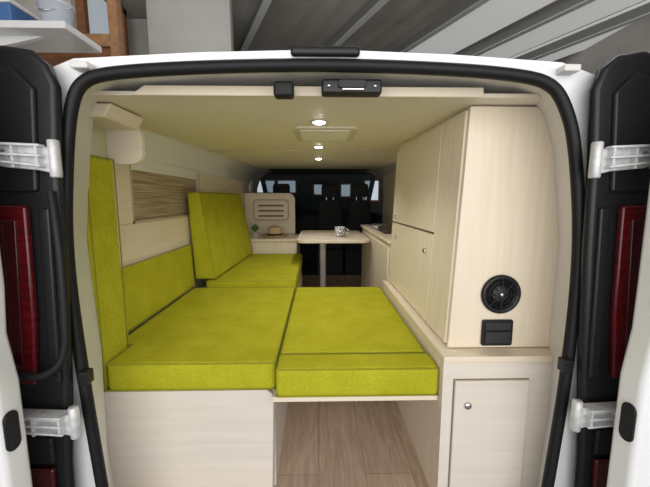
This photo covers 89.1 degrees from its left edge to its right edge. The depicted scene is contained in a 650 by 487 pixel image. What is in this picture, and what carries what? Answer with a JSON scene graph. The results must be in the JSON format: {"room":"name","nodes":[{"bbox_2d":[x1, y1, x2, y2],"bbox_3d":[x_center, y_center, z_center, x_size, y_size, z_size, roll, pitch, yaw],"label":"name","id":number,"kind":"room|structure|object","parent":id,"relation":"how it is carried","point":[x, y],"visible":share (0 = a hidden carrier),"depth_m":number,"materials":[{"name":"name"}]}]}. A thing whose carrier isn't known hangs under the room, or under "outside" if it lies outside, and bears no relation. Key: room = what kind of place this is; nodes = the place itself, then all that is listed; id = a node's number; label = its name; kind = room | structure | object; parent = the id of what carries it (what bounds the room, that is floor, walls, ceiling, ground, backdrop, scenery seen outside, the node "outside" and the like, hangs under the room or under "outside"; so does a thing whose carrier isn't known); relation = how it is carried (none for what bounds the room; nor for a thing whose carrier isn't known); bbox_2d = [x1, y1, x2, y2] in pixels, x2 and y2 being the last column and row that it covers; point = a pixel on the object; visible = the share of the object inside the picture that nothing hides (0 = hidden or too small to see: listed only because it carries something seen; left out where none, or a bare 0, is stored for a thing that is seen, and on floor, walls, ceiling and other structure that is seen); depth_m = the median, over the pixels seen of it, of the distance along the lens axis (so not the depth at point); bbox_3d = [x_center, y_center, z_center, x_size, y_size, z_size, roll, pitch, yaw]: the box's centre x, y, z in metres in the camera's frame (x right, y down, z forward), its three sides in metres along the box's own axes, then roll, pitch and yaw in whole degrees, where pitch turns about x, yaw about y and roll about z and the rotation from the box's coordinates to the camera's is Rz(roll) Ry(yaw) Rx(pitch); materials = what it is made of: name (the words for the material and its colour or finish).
{"room":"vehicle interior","nodes":[
{"label":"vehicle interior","id":0,"kind":"room"},
{"bbox_2d":[0,251,32,486],"bbox_3d":[-1.121,0.271,0.774,0.730,1.660,0.070,0,8,-1],"label":"panel","id":1,"kind":"object","parent":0,"point":[15,470],"visible":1,"depth_m":0.79,"materials":[{"name":"white paint"}]},
{"bbox_2d":[2,410,21,451],"bbox_3d":[-0.752,0.450,0.793,0.008,0.100,0.037,0,8,-1],"label":"buffer","id":2,"kind":"object","parent":1,"relation":"attached to","point":[10,422],"visible":1,"depth_m":0.79,"materials":[{"name":"black rubber"}]},
{"bbox_2d":[14,0,76,28],"bbox_3d":[-2.319,-0.554,3.243,0.500,3.550,0.770,0,8,-1],"label":"wall pier","id":3,"kind":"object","parent":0,"point":[30,5],"depth_m":2.67,"materials":[{"name":"paint"}]},
{"bbox_2d":[75,0,128,55],"bbox_3d":[-2.034,-1.619,3.098,0.070,1.400,0.650,0,8,-1],"label":"window","id":4,"kind":"structure","parent":3,"relation":"attached to","point":[91,15],"depth_m":2.95,"materials":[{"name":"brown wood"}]},
{"bbox_2d":[126,127,207,335],"bbox_3d":[-0.910,0.007,2.660,0.150,1.490,3.190,0,8,-1],"label":"wall","id":5,"kind":"structure","parent":0,"point":[199,283],"depth_m":2.17,"materials":[{"name":"brown wood"}]},
{"bbox_2d":[91,103,142,129],"bbox_3d":[-0.801,-0.433,1.137,0.249,0.042,0.200,0,8,-1],"label":"trim","id":6,"kind":"structure","parent":5,"relation":"attached to","point":[105,116],"depth_m":1.12,"materials":[{"name":"brown wood"}]},
{"bbox_2d":[105,128,144,164],"bbox_3d":[-0.761,-0.378,1.261,0.132,0.150,0.030,0,8,-1],"label":"bracket","id":7,"kind":"object","parent":5,"relation":"attached to","point":[126,147],"visible":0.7,"depth_m":1.25,"materials":[{"name":"brown wood"}]},
{"bbox_2d":[129,165,199,223],"bbox_3d":[-0.920,-0.314,1.977,0.023,0.325,0.900,0,8,-1],"label":"window","id":8,"kind":"structure","parent":5,"relation":"in","point":[130,172],"depth_m":1.68,"materials":[{"name":"beige"}]},
{"bbox_2d":[131,169,195,219],"bbox_3d":[-0.937,-0.314,1.977,0.009,0.325,0.900,0,8,-1],"label":"blind","id":9,"kind":"object","parent":8,"relation":"attached to","point":[155,195],"visible":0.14,"depth_m":1.85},
{"bbox_2d":[106,155,248,267],"bbox_3d":[-0.942,-0.308,2.775,0.030,0.605,2.780,0,8,-1],"label":"cladding","id":10,"kind":"object","parent":5,"relation":"attached to","point":[144,240],"visible":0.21,"depth_m":1.71,"materials":[{"name":"brown wood"}]},
{"bbox_2d":[206,150,320,150],"bbox_3d":[-0.199,-0.643,2.286,1.260,0.004,0.008,0,8,-1],"label":"trim","id":11,"kind":"structure","parent":5,"relation":"attached to","point":[206,150],"depth_m":2.28,"materials":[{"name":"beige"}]},
{"bbox_2d":[127,19,287,218],"bbox_3d":[-1.508,-0.636,3.794,2.145,3.570,0.050,0,8,-1],"label":"wall","id":12,"kind":"structure","parent":0,"point":[137,28],"depth_m":3.57,"materials":[{"name":"paint"}]},
{"bbox_2d":[260,176,267,192],"bbox_3d":[-1.015,-0.849,5.678,0.070,0.600,0.880,0,8,-1],"label":"pillar","id":13,"kind":"structure","parent":0,"point":[263,182],"depth_m":5.42,"materials":[{"name":"grey"}]},
{"bbox_2d":[17,46,594,486],"bbox_3d":[-0.038,0.063,2.812,1.960,1.740,3.940,0,8,-1],"label":"van","id":14,"kind":"object","parent":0,"point":[563,89],"visible":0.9,"depth_m":0.95,"materials":[{"name":"white paint"}]},
{"bbox_2d":[0,45,75,486],"bbox_3d":[-0.806,0.296,0.907,0.285,1.575,0.044,0,8,-1],"label":"pillar cover","id":15,"kind":"structure","parent":14,"relation":"attached to","point":[30,87],"depth_m":0.85,"materials":[{"name":"black plastic"}]},
{"bbox_2d":[0,205,57,486],"bbox_3d":[-0.825,0.416,0.900,0.145,1.040,0.024,0,8,-1],"label":"tail light","id":16,"kind":"object","parent":15,"relation":"attached to","point":[16,244],"visible":0.66,"depth_m":0.86,"materials":[{"name":"red"}]},
{"bbox_2d":[0,146,69,434],"bbox_3d":[-0.764,0.139,0.853,0.217,0.775,0.022,0,8,-1],"label":"hinge","id":17,"kind":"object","parent":15,"relation":"attached to","point":[26,150],"depth_m":0.80,"materials":[{"name":"metal"}]},
{"bbox_2d":[0,142,44,146],"bbox_3d":[-0.746,-0.236,0.784,0.142,0.012,0.021,0,8,-1],"label":"rib","id":18,"kind":"object","parent":17,"relation":"attached to","point":[1,143],"visible":1,"depth_m":0.78,"materials":[{"name":"metal"}]},
{"bbox_2d":[0,152,45,157],"bbox_3d":[-0.746,-0.212,0.787,0.142,0.014,0.021,0,8,-1],"label":"rib","id":19,"kind":"object","parent":17,"relation":"attached to","point":[1,153],"visible":1,"depth_m":0.78,"materials":[{"name":"metal"}]},
{"bbox_2d":[33,146,43,167],"bbox_3d":[-0.685,-0.209,0.790,0.006,0.053,0.018,0,8,-1],"label":"hinge web","id":20,"kind":"object","parent":19,"relation":"attached to","point":[37,150],"visible":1,"depth_m":0.79,"materials":[{"name":"metal"}]},
{"bbox_2d":[0,160,46,166],"bbox_3d":[-0.746,-0.194,0.789,0.142,0.021,0.021,0,8,-1],"label":"rib","id":21,"kind":"object","parent":17,"relation":"attached to","point":[1,161],"visible":1,"depth_m":0.78,"materials":[{"name":"metal"}]},
{"bbox_2d":[9,145,19,167],"bbox_3d":[-0.741,-0.209,0.789,0.006,0.053,0.018,0,8,-1],"label":"hinge web","id":22,"kind":"object","parent":21,"relation":"attached to","point":[13,149],"visible":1,"depth_m":0.78,"materials":[{"name":"metal"}]},
{"bbox_2d":[23,413,65,419],"bbox_3d":[-0.779,0.458,0.875,0.167,0.012,0.021,0,8,-1],"label":"rib","id":23,"kind":"object","parent":17,"relation":"attached to","point":[27,416],"visible":0.76,"depth_m":0.87,"materials":[{"name":"metal"}]},
{"bbox_2d":[25,421,66,428],"bbox_3d":[-0.779,0.482,0.878,0.167,0.014,0.021,0,8,-1],"label":"rib","id":24,"kind":"object","parent":17,"relation":"attached to","point":[47,425],"visible":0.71,"depth_m":0.87,"materials":[{"name":"metal"}]},
{"bbox_2d":[25,428,67,436],"bbox_3d":[-0.779,0.501,0.880,0.167,0.021,0.021,0,8,-1],"label":"rib","id":25,"kind":"object","parent":17,"relation":"attached to","point":[40,431],"visible":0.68,"depth_m":0.88,"materials":[{"name":"metal"}]},
{"bbox_2d":[46,139,62,177],"bbox_3d":[-0.661,-0.207,0.808,0.026,0.090,0.026,0,8,-1],"label":"pin","id":26,"kind":"object","parent":17,"relation":"attached to","point":[53,146],"visible":1,"depth_m":0.80,"materials":[{"name":"metal"}]},
{"bbox_2d":[67,404,81,439],"bbox_3d":[-0.681,0.487,0.899,0.026,0.090,0.026,0,8,-1],"label":"pin","id":27,"kind":"object","parent":17,"relation":"attached to","point":[73,410],"visible":1,"depth_m":0.89,"materials":[{"name":"metal"}]},
{"bbox_2d":[266,169,372,174],"bbox_3d":[-0.101,-1.040,4.713,1.860,0.030,1.080,0,8,-1],"label":"headliner","id":28,"kind":"object","parent":14,"relation":"attached to","point":[274,171],"visible":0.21,"depth_m":4.84,"materials":[{"name":"grey"}]},
{"bbox_2d":[291,46,359,56],"bbox_3d":[0.001,-0.499,0.857,0.180,0.025,0.020,0,8,-1],"label":"brake light","id":29,"kind":"object","parent":14,"relation":"on","point":[296,51],"depth_m":0.85,"materials":[{"name":"black plastic"}]},
{"bbox_2d":[273,79,381,98],"bbox_3d":[0.008,-0.423,0.903,0.295,0.047,0.049,0,8,-1],"label":"door latch","id":30,"kind":"object","parent":14,"relation":"attached to","point":[329,87],"depth_m":0.89,"materials":[{"name":"black plastic"}]},
{"bbox_2d":[573,51,649,486],"bbox_3d":[0.829,0.292,0.941,0.285,1.575,0.044,0,8,-1],"label":"door","id":31,"kind":"structure","parent":14,"relation":"attached to","point":[619,91],"depth_m":0.88,"materials":[{"name":"black plastic"}]},
{"bbox_2d":[581,148,649,427],"bbox_3d":[0.789,0.135,0.885,0.217,0.775,0.022,0,8,-1],"label":"door hinges","id":32,"kind":"structure","parent":31,"relation":"attached to","point":[626,151],"depth_m":0.83,"materials":[{"name":"metal"}]},
{"bbox_2d":[569,398,582,432],"bbox_3d":[0.706,0.483,0.928,0.026,0.090,0.026,0,8,-1],"label":"pin","id":33,"kind":"object","parent":32,"relation":"attached to","point":[577,404],"visible":1,"depth_m":0.92,"materials":[{"name":"metal"}]},
{"bbox_2d":[588,141,603,178],"bbox_3d":[0.686,-0.211,0.836,0.026,0.090,0.026,0,8,-1],"label":"pin","id":34,"kind":"object","parent":32,"relation":"attached to","point":[596,151],"visible":1,"depth_m":0.83,"materials":[{"name":"metal"}]},
{"bbox_2d":[583,420,613,428],"bbox_3d":[0.804,0.496,0.913,0.167,0.021,0.021,0,8,-1],"label":"rib","id":35,"kind":"object","parent":32,"relation":"attached to","point":[598,424],"visible":0.46,"depth_m":0.91,"materials":[{"name":"metal"}]},
{"bbox_2d":[584,414,614,420],"bbox_3d":[0.804,0.477,0.911,0.167,0.014,0.021,0,8,-1],"label":"rib","id":36,"kind":"object","parent":32,"relation":"attached to","point":[598,417],"visible":0.48,"depth_m":0.91,"materials":[{"name":"metal"}]},
{"bbox_2d":[586,411,593,425],"bbox_3d":[0.731,0.481,0.911,0.006,0.053,0.018,0,8,-1],"label":"hinge web","id":37,"kind":"object","parent":36,"relation":"attached to","point":[591,415],"visible":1,"depth_m":0.90,"materials":[{"name":"metal"}]},
{"bbox_2d":[585,405,615,412],"bbox_3d":[0.804,0.454,0.908,0.167,0.012,0.021,0,8,-1],"label":"rib","id":38,"kind":"object","parent":32,"relation":"attached to","point":[592,409],"visible":0.58,"depth_m":0.90,"materials":[{"name":"metal"}]},
{"bbox_2d":[604,161,649,168],"bbox_3d":[0.772,-0.198,0.821,0.142,0.021,0.021,0,8,-1],"label":"rib","id":39,"kind":"object","parent":32,"relation":"attached to","point":[647,162],"visible":1,"depth_m":0.81,"materials":[{"name":"metal"}]},
{"bbox_2d":[628,147,638,168],"bbox_3d":[0.767,-0.213,0.821,0.006,0.053,0.018,0,8,-1],"label":"hinge web","id":40,"kind":"object","parent":39,"relation":"attached to","point":[634,151],"visible":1,"depth_m":0.82,"materials":[{"name":"metal"}]},
{"bbox_2d":[605,154,649,158],"bbox_3d":[0.772,-0.216,0.819,0.142,0.014,0.021,0,8,-1],"label":"rib","id":41,"kind":"object","parent":32,"relation":"attached to","point":[639,155],"visible":1,"depth_m":0.81,"materials":[{"name":"metal"}]},
{"bbox_2d":[606,148,616,168],"bbox_3d":[0.711,-0.213,0.819,0.006,0.053,0.018,0,8,-1],"label":"hinge web","id":42,"kind":"object","parent":41,"relation":"attached to","point":[611,152],"visible":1,"depth_m":0.81,"materials":[{"name":"metal"}]},
{"bbox_2d":[606,144,649,148],"bbox_3d":[0.772,-0.240,0.816,0.142,0.012,0.021,0,8,-1],"label":"rib","id":43,"kind":"object","parent":32,"relation":"attached to","point":[641,145],"visible":1,"depth_m":0.81,"materials":[{"name":"metal"}]},
{"bbox_2d":[591,204,646,486],"bbox_3d":[0.850,0.411,0.935,0.145,1.040,0.024,0,8,-1],"label":"tail light","id":44,"kind":"object","parent":31,"relation":"attached to","point":[631,218],"visible":0.6,"depth_m":0.89,"materials":[{"name":"red"}]},
{"bbox_2d":[92,91,540,168],"bbox_3d":[-0.060,-0.692,2.571,1.850,0.090,3.220,0,8,-1],"label":"ceiling","id":45,"kind":"structure","parent":0,"point":[207,123],"depth_m":1.33,"materials":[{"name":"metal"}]},
{"bbox_2d":[131,85,483,98],"bbox_3d":[-0.048,-0.446,0.971,1.033,0.028,0.020,0,8,-1],"label":"trim","id":46,"kind":"structure","parent":45,"relation":"attached to","point":[146,90],"depth_m":0.96,"materials":[{"name":"brown wood"}]},
{"bbox_2d":[311,119,326,124],"bbox_3d":[-0.024,-0.484,1.318,0.064,0.013,0.064,0,8,-1],"label":"ceiling spotlight","id":47,"kind":"object","parent":45,"relation":"in","point":[316,121],"depth_m":1.30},
{"bbox_2d":[293,126,357,141],"bbox_3d":[0.000,-0.526,1.600,0.290,0.025,0.330,0,8,-1],"label":"ceiling vent","id":48,"kind":"object","parent":45,"relation":"in","point":[302,133],"visible":0.87,"depth_m":1.53,"materials":[{"name":"beige"}]},
{"bbox_2d":[300,130,350,140],"bbox_3d":[0.000,-0.522,1.601,0.230,0.004,0.260,0,8,-1],"label":"blind","id":49,"kind":"object","parent":48,"relation":"hanging from","point":[305,135],"depth_m":1.58,"materials":[{"name":"white"}]},
{"bbox_2d":[274,262,428,486],"bbox_3d":[-0.061,0.627,3.733,1.870,0.020,5.160,0,8,-1],"label":"floor","id":50,"kind":"structure","parent":0,"point":[325,443],"depth_m":1.50,"materials":[{"name":"brown wood"}]},
{"bbox_2d":[202,269,301,287],"bbox_3d":[-0.585,0.516,2.835,0.735,0.435,1.130,0,8,-1],"label":"bench base","id":51,"kind":"object","parent":50,"relation":"on","point":[300,279],"visible":0.1,"depth_m":2.99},
{"bbox_2d":[187,192,252,279],"bbox_3d":[-0.814,-0.121,2.741,0.209,0.600,1.105,0,8,-1],"label":"backrest cushion","id":52,"kind":"object","parent":51,"relation":"on","point":[220,237],"visible":1,"depth_m":2.39,"materials":[{"name":"green fabric"}]},
{"bbox_2d":[206,254,301,291],"bbox_3d":[-0.513,0.236,2.797,0.610,0.120,1.135,0,8,-1],"label":"seat cushion","id":53,"kind":"object","parent":51,"relation":"on","point":[257,270],"depth_m":2.45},
{"bbox_2d":[104,387,437,486],"bbox_3d":[-0.261,0.674,1.720,1.305,0.414,1.075,0,8,-1],"label":"bed base","id":54,"kind":"object","parent":50,"relation":"on","point":[202,438],"visible":0.5,"depth_m":1.23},
{"bbox_2d":[87,155,128,391],"bbox_3d":[-0.847,0.111,1.214,0.116,0.840,0.160,0,8,-1],"label":"backrest cushion","id":55,"kind":"object","parent":54,"relation":"on","point":[102,233],"visible":0.41,"depth_m":1.19,"materials":[{"name":"green fabric"}]},
{"bbox_2d":[121,244,194,333],"bbox_3d":[-0.901,0.203,1.773,0.065,0.290,0.885,0,8,-1],"label":"bolster cushion","id":56,"kind":"object","parent":54,"relation":"on","point":[150,285],"visible":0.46,"depth_m":1.70,"materials":[{"name":"green fabric"}]},
{"bbox_2d":[106,287,294,391],"bbox_3d":[-0.527,0.415,1.706,0.675,0.108,1.044,0,8,-1],"label":"cushion","id":57,"kind":"object","parent":54,"relation":"on","point":[208,338],"depth_m":1.34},
{"bbox_2d":[280,287,425,353],"bbox_3d":[0.100,0.408,1.756,0.566,0.108,0.970,0,8,-1],"label":"cushion","id":58,"kind":"object","parent":54,"relation":"on","point":[322,320],"depth_m":1.55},
{"bbox_2d":[276,353,438,397],"bbox_3d":[0.114,0.480,1.212,0.575,0.108,0.120,0,8,-1],"label":"cushion","id":59,"kind":"object","parent":54,"relation":"on","point":[377,374],"depth_m":1.16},
{"bbox_2d":[249,234,299,253],"bbox_3d":[-0.626,0.271,3.675,0.690,0.703,0.550,0,8,-1],"label":"cabinet","id":60,"kind":"object","parent":50,"relation":"on","point":[288,244],"depth_m":3.38,"materials":[{"name":"brown wood"}]},
{"bbox_2d":[250,224,258,237],"bbox_3d":[-0.739,-0.134,3.463,0.114,0.152,0.109,-2,8,-17],"label":"potted plant","id":61,"kind":"object","parent":60,"relation":"on","point":[255,228],"visible":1,"depth_m":3.44,"materials":[{"name":"green plant"}]},
{"bbox_2d":[244,193,294,233],"bbox_3d":[-0.647,-0.353,3.889,0.590,0.476,0.030,0,8,-1],"label":"panel","id":62,"kind":"object","parent":60,"relation":"attached to","point":[288,226],"visible":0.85,"depth_m":3.88,"materials":[{"name":"brown wood"}]},
{"bbox_2d":[253,199,288,220],"bbox_3d":[-0.631,-0.393,3.863,0.420,0.250,0.012,0,8,-1],"label":"pocket","id":63,"kind":"object","parent":62,"relation":"attached to","point":[255,199],"visible":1,"depth_m":3.87,"materials":[{"name":"beige"}]},
{"bbox_2d":[262,226,287,237],"bbox_3d":[-0.545,-0.129,3.583,0.284,0.104,0.284,0,8,-1],"label":"straw hat","id":64,"kind":"object","parent":60,"relation":"on","point":[275,231],"visible":1,"depth_m":3.52,"materials":[{"name":"brown"}]},
{"bbox_2d":[273,184,295,233],"bbox_3d":[-0.625,-0.226,5.042,0.420,1.330,0.640,0,8,-1],"label":"seat","id":65,"kind":"object","parent":50,"relation":"on","point":[277,188],"visible":0.16,"depth_m":4.65,"materials":[{"name":"fabric"}]},
{"bbox_2d":[295,210,347,261],"bbox_3d":[-0.125,-0.144,5.992,1.800,0.918,0.479,0,8,-1],"label":"dashboard","id":66,"kind":"object","parent":50,"relation":"on","point":[308,220],"visible":0.02,"depth_m":5.74,"materials":[{"name":"black plastic"}]},
{"bbox_2d":[315,184,343,273],"bbox_3d":[0.064,-0.228,5.056,0.420,1.330,0.640,0,8,-1],"label":"seat","id":67,"kind":"object","parent":50,"relation":"on","point":[329,213],"visible":0.69,"depth_m":4.80,"materials":[{"name":"fabric"}]},
{"bbox_2d":[297,230,369,286],"bbox_3d":[0.063,0.292,3.268,0.630,0.765,0.920,0,8,-1],"label":"dining table","id":68,"kind":"object","parent":50,"relation":"on","point":[322,237],"visible":0.76,"depth_m":3.13,"materials":[{"name":"brown wood"}]},
{"bbox_2d":[335,226,348,236],"bbox_3d":[0.148,-0.107,3.009,0.119,0.092,0.094,4,9,30],"label":"coffee mug","id":69,"kind":"object","parent":68,"relation":"on","point":[339,230],"visible":1,"depth_m":2.98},
{"bbox_2d":[343,184,370,273],"bbox_3d":[0.494,-0.229,5.065,0.420,1.330,0.640,0,8,-1],"label":"seat","id":70,"kind":"object","parent":50,"relation":"on","point":[359,211],"visible":0.58,"depth_m":4.80,"materials":[{"name":"fabric"}]},
{"bbox_2d":[361,207,392,290],"bbox_3d":[0.597,0.211,2.885,0.403,1.028,1.400,0,8,-1],"label":"base cabinet","id":71,"kind":"object","parent":50,"relation":"on","point":[375,253],"visible":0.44,"depth_m":2.72,"materials":[{"name":"brown wood"}]},
{"bbox_2d":[361,224,391,243],"bbox_3d":[0.597,-0.102,2.844,0.403,0.026,1.400,0,8,-1],"label":"countertop","id":72,"kind":"structure","parent":71,"relation":"on","point":[385,237],"depth_m":2.56,"materials":[{"name":"brown wood"}]},
{"bbox_2d":[383,280,552,486],"bbox_3d":[0.599,0.598,1.682,0.416,0.574,1.087,0,8,-1],"label":"storage cabinet","id":73,"kind":"object","parent":50,"relation":"on","point":[486,425],"visible":0.73,"depth_m":1.16,"materials":[{"name":"brown wood"}]},
{"bbox_2d":[366,175,375,201],"bbox_3d":[0.774,-0.854,5.715,0.070,0.600,0.880,0,8,-1],"label":"pillar","id":74,"kind":"structure","parent":0,"point":[372,181],"depth_m":5.51,"materials":[{"name":"grey"}]},
{"bbox_2d":[371,211,382,223],"bbox_3d":[0.810,-0.042,5.288,0.040,0.900,1.940,0,8,-1],"label":"lid","id":75,"kind":"object","parent":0,"point":[376,218],"visible":0.07,"depth_m":5.09,"materials":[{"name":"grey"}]},
{"bbox_2d":[382,175,385,223],"bbox_3d":[0.804,-0.223,4.371,0.070,1.500,0.150,0,8,-1],"label":"right b-pillar","id":76,"kind":"structure","parent":0,"point":[384,176],"depth_m":4.30,"materials":[{"name":"white"}]},
{"bbox_2d":[385,172,395,223],"bbox_3d":[0.818,0.032,2.740,0.030,1.420,3.110,0,8,-1],"label":"wall","id":77,"kind":"structure","parent":0,"point":[390,178],"depth_m":3.97,"materials":[{"name":"brown wood"}]},
{"bbox_2d":[389,106,558,347],"bbox_3d":[0.622,-0.116,1.617,0.398,0.855,0.990,0,8,-1],"label":"upper cabinet","id":78,"kind":"object","parent":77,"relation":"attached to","point":[475,192],"visible":0.94,"depth_m":1.15,"materials":[{"name":"brown wood"}]},
{"bbox_2d":[480,319,512,345],"bbox_3d":[0.609,0.316,1.166,0.110,0.095,0.016,0,8,-1],"label":"power socket","id":79,"kind":"object","parent":78,"relation":"attached to","point":[494,332],"visible":1,"depth_m":1.16,"materials":[{"name":"black plastic"}]},
{"bbox_2d":[481,275,520,313],"bbox_3d":[0.614,0.177,1.148,0.138,0.138,0.015,0,8,-1],"label":"round speaker","id":80,"kind":"object","parent":78,"relation":"attached to","point":[500,294],"visible":1,"depth_m":1.15},
{"bbox_2d":[489,282,514,306],"bbox_3d":[0.614,0.178,1.146,0.091,0.091,0.003,0,8,-1],"label":"grille","id":81,"kind":"object","parent":80,"relation":"attached to","point":[501,294],"depth_m":1.15,"materials":[{"name":"black plastic"}]},
{"bbox_2d":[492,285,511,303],"bbox_3d":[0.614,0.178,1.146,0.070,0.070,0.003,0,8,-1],"label":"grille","id":82,"kind":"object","parent":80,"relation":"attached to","point":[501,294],"depth_m":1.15,"materials":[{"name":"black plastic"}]},
{"bbox_2d":[606,184,649,486],"bbox_3d":[1.136,0.265,0.821,0.755,1.660,0.070,0,8,-1],"label":"door","id":83,"kind":"structure","parent":0,"point":[629,462],"depth_m":0.81,"materials":[{"name":"white paint"}]},
{"bbox_2d":[619,402,636,441],"bbox_3d":[0.756,0.446,0.825,0.008,0.100,0.037,0,8,-1],"label":"buffer","id":84,"kind":"object","parent":83,"relation":"attached to","point":[628,415],"visible":1,"depth_m":0.82,"materials":[{"name":"black rubber"}]},
{"bbox_3d":[-2.638,-0.771,4.130,0.100,3.750,9.500,0,8,-1],"label":"wall","id":85,"kind":"structure","parent":0,"visible":0},
{"bbox_2d":[0,20,101,52],"bbox_3d":[-1.995,-1.137,1.987,1.100,0.235,0.320,0,8,-1],"label":"wall shelf","id":86,"kind":"object","parent":85,"relation":"attached to","point":[39,36],"visible":0.95,"depth_m":1.92,"materials":[{"name":"white paint"}]},
{"bbox_2d":[0,0,40,19],"bbox_3d":[-1.885,-1.320,1.955,0.240,0.134,0.220,0,8,-1],"label":"tub","id":87,"kind":"object","parent":86,"relation":"on","point":[9,9],"visible":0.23,"depth_m":1.88,"materials":[{"name":"blue"}]},
{"bbox_2d":[35,0,75,26],"bbox_3d":[-1.574,-1.322,1.938,0.187,0.142,0.192,0,8,-1],"label":"plastic bucket","id":88,"kind":"object","parent":86,"relation":"on","point":[50,10],"visible":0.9,"depth_m":1.88,"materials":[{"name":"grey"}]},
{"label":"outside","id":89,"kind":"structure","parent":0,"visible":0},
{"bbox_2d":[146,0,233,54],"bbox_3d":[-1.218,-1.671,3.033,0.740,1.320,0.100,0,8,-1],"label":"wall","id":90,"kind":"structure","parent":89,"point":[174,26],"depth_m":2.95,"materials":[{"name":"paint"}]},
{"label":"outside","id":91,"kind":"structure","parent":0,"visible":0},
{"bbox_2d":[264,175,382,213],"bbox_3d":[0.263,-1.394,8.851,6.100,3.750,0.100,0,8,-1],"label":"wall","id":92,"kind":"structure","parent":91,"point":[304,196],"depth_m":8.79,"materials":[{"name":"grey"}]},
{"bbox_2d":[256,179,379,201],"bbox_3d":[-0.186,-1.407,8.759,3.300,0.600,0.040,0,8,-1],"label":"window","id":93,"kind":"structure","parent":92,"relation":"in","point":[345,189],"depth_m":8.74,"materials":[{"name":"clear glass"}]},
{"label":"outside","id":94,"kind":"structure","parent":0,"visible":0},
{"bbox_2d":[560,16,649,74],"bbox_3d":[3.360,-0.788,4.255,0.100,3.750,9.500,0,8,-1],"label":"wall","id":95,"kind":"structure","parent":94,"point":[634,37],"depth_m":3.77,"materials":[{"name":"paint"}]},
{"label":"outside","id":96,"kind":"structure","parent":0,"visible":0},
{"bbox_3d":[0.437,1.277,3.204,6.200,0.070,12.000,0,8,-1],"label":"floor","id":97,"kind":"structure","parent":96,"visible":0},
{"bbox_2d":[37,0,124,66],"bbox_3d":[-2.057,-0.478,2.673,0.980,3.550,0.070,0,8,-1],"label":"timber frame","id":98,"kind":"object","parent":97,"relation":"on","point":[112,44],"visible":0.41,"depth_m":2.52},
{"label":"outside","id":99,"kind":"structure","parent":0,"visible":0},
{"bbox_2d":[238,0,262,50],"bbox_3d":[-0.833,-2.348,3.658,0.028,0.100,8.000,-3,8,-24],"label":"rafter","id":100,"kind":"object","parent":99,"point":[261,1],"visible":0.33,"depth_m":3.52,"materials":[{"name":"silver metal"}]},
{"bbox_2d":[240,0,271,50],"bbox_3d":[-0.833,-2.293,3.665,3.252,0.012,7.364,0,8,-1],"label":"flange","id":101,"kind":"object","parent":100,"relation":"attached to","point":[265,4],"depth_m":3.37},
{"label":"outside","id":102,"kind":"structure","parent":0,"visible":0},
{"bbox_2d":[326,0,379,45],"bbox_3d":[0.217,-2.351,3.680,0.028,0.100,8.000,-3,8,-24],"label":"rafter","id":103,"kind":"object","parent":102,"point":[371,3],"visible":0.44,"depth_m":3.47,"materials":[{"name":"silver metal"}]},
{"bbox_2d":[333,0,388,45],"bbox_3d":[0.217,-2.296,3.687,3.252,0.012,7.364,0,8,-1],"label":"flange","id":104,"kind":"object","parent":103,"relation":"attached to","point":[381,3],"depth_m":3.33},
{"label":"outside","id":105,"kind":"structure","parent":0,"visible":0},
{"bbox_2d":[390,0,478,51],"bbox_3d":[1.117,-2.354,3.698,0.028,0.100,8.000,-3,8,-24],"label":"rafter","id":106,"kind":"object","parent":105,"point":[464,5],"visible":0.44,"depth_m":3.51,"materials":[{"name":"silver metal"}]},
{"bbox_2d":[401,0,489,52],"bbox_3d":[1.117,-2.298,3.706,3.252,0.012,7.364,0,8,-1],"label":"flange","id":107,"kind":"object","parent":106,"relation":"attached to","point":[480,2],"depth_m":3.39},
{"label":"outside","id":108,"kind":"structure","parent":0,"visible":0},
{"bbox_2d":[458,0,584,55],"bbox_3d":[2.067,-2.356,3.718,0.028,0.100,8.000,-3,8,-24],"label":"rafter","id":109,"kind":"object","parent":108,"point":[566,4],"visible":0.44,"depth_m":3.54,"materials":[{"name":"silver metal"}]},
{"bbox_2d":[471,0,595,55],"bbox_3d":[2.067,-2.301,3.725,3.252,0.012,7.364,0,8,-1],"label":"flange","id":110,"kind":"object","parent":109,"relation":"attached to","point":[577,6],"depth_m":3.41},
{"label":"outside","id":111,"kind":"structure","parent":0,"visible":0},
{"bbox_2d":[514,2,649,59],"bbox_3d":[2.917,-2.358,3.736,0.028,0.100,8.000,-3,8,-24],"label":"rafter","id":112,"kind":"object","parent":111,"point":[645,8],"visible":0.44,"depth_m":3.65,"materials":[{"name":"silver metal"}]},
{"bbox_2d":[529,12,649,59],"bbox_3d":[2.917,-2.303,3.743,3.252,0.012,7.364,0,8,-1],"label":"flange","id":113,"kind":"object","parent":112,"relation":"attached to","point":[646,15],"depth_m":3.62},
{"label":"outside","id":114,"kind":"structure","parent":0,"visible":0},
{"bbox_2d":[121,0,646,61],"bbox_3d":[-0.138,-2.428,3.688,14.280,0.010,12.000,-3,8,-24],"label":"ceiling","id":115,"kind":"structure","parent":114,"point":[285,24],"depth_m":3.57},
{"bbox_2d":[407,0,555,53],"bbox_3d":[1.702,-2.376,3.426,0.720,0.015,2.700,-3,8,-24],"label":"skylight","id":116,"kind":"object","parent":115,"relation":"attached to","point":[492,16],"visible":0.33,"depth_m":3.60,"materials":[{"name":"white"}]},
{"bbox_2d":[479,0,643,57],"bbox_3d":[2.602,-2.378,3.445,0.600,0.015,2.700,-3,8,-24],"label":"skylight","id":117,"kind":"object","parent":115,"relation":"attached to","point":[598,9],"visible":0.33,"depth_m":3.65,"materials":[{"name":"white"}]},
{"bbox_2d":[509,0,649,61],"bbox_3d":[3.322,-2.380,3.460,0.600,0.015,2.700,-3,8,-24],"label":"skylight","id":118,"kind":"object","parent":115,"relation":"attached to","point":[576,48],"visible":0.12,"depth_m":4.04,"materials":[{"name":"white"}]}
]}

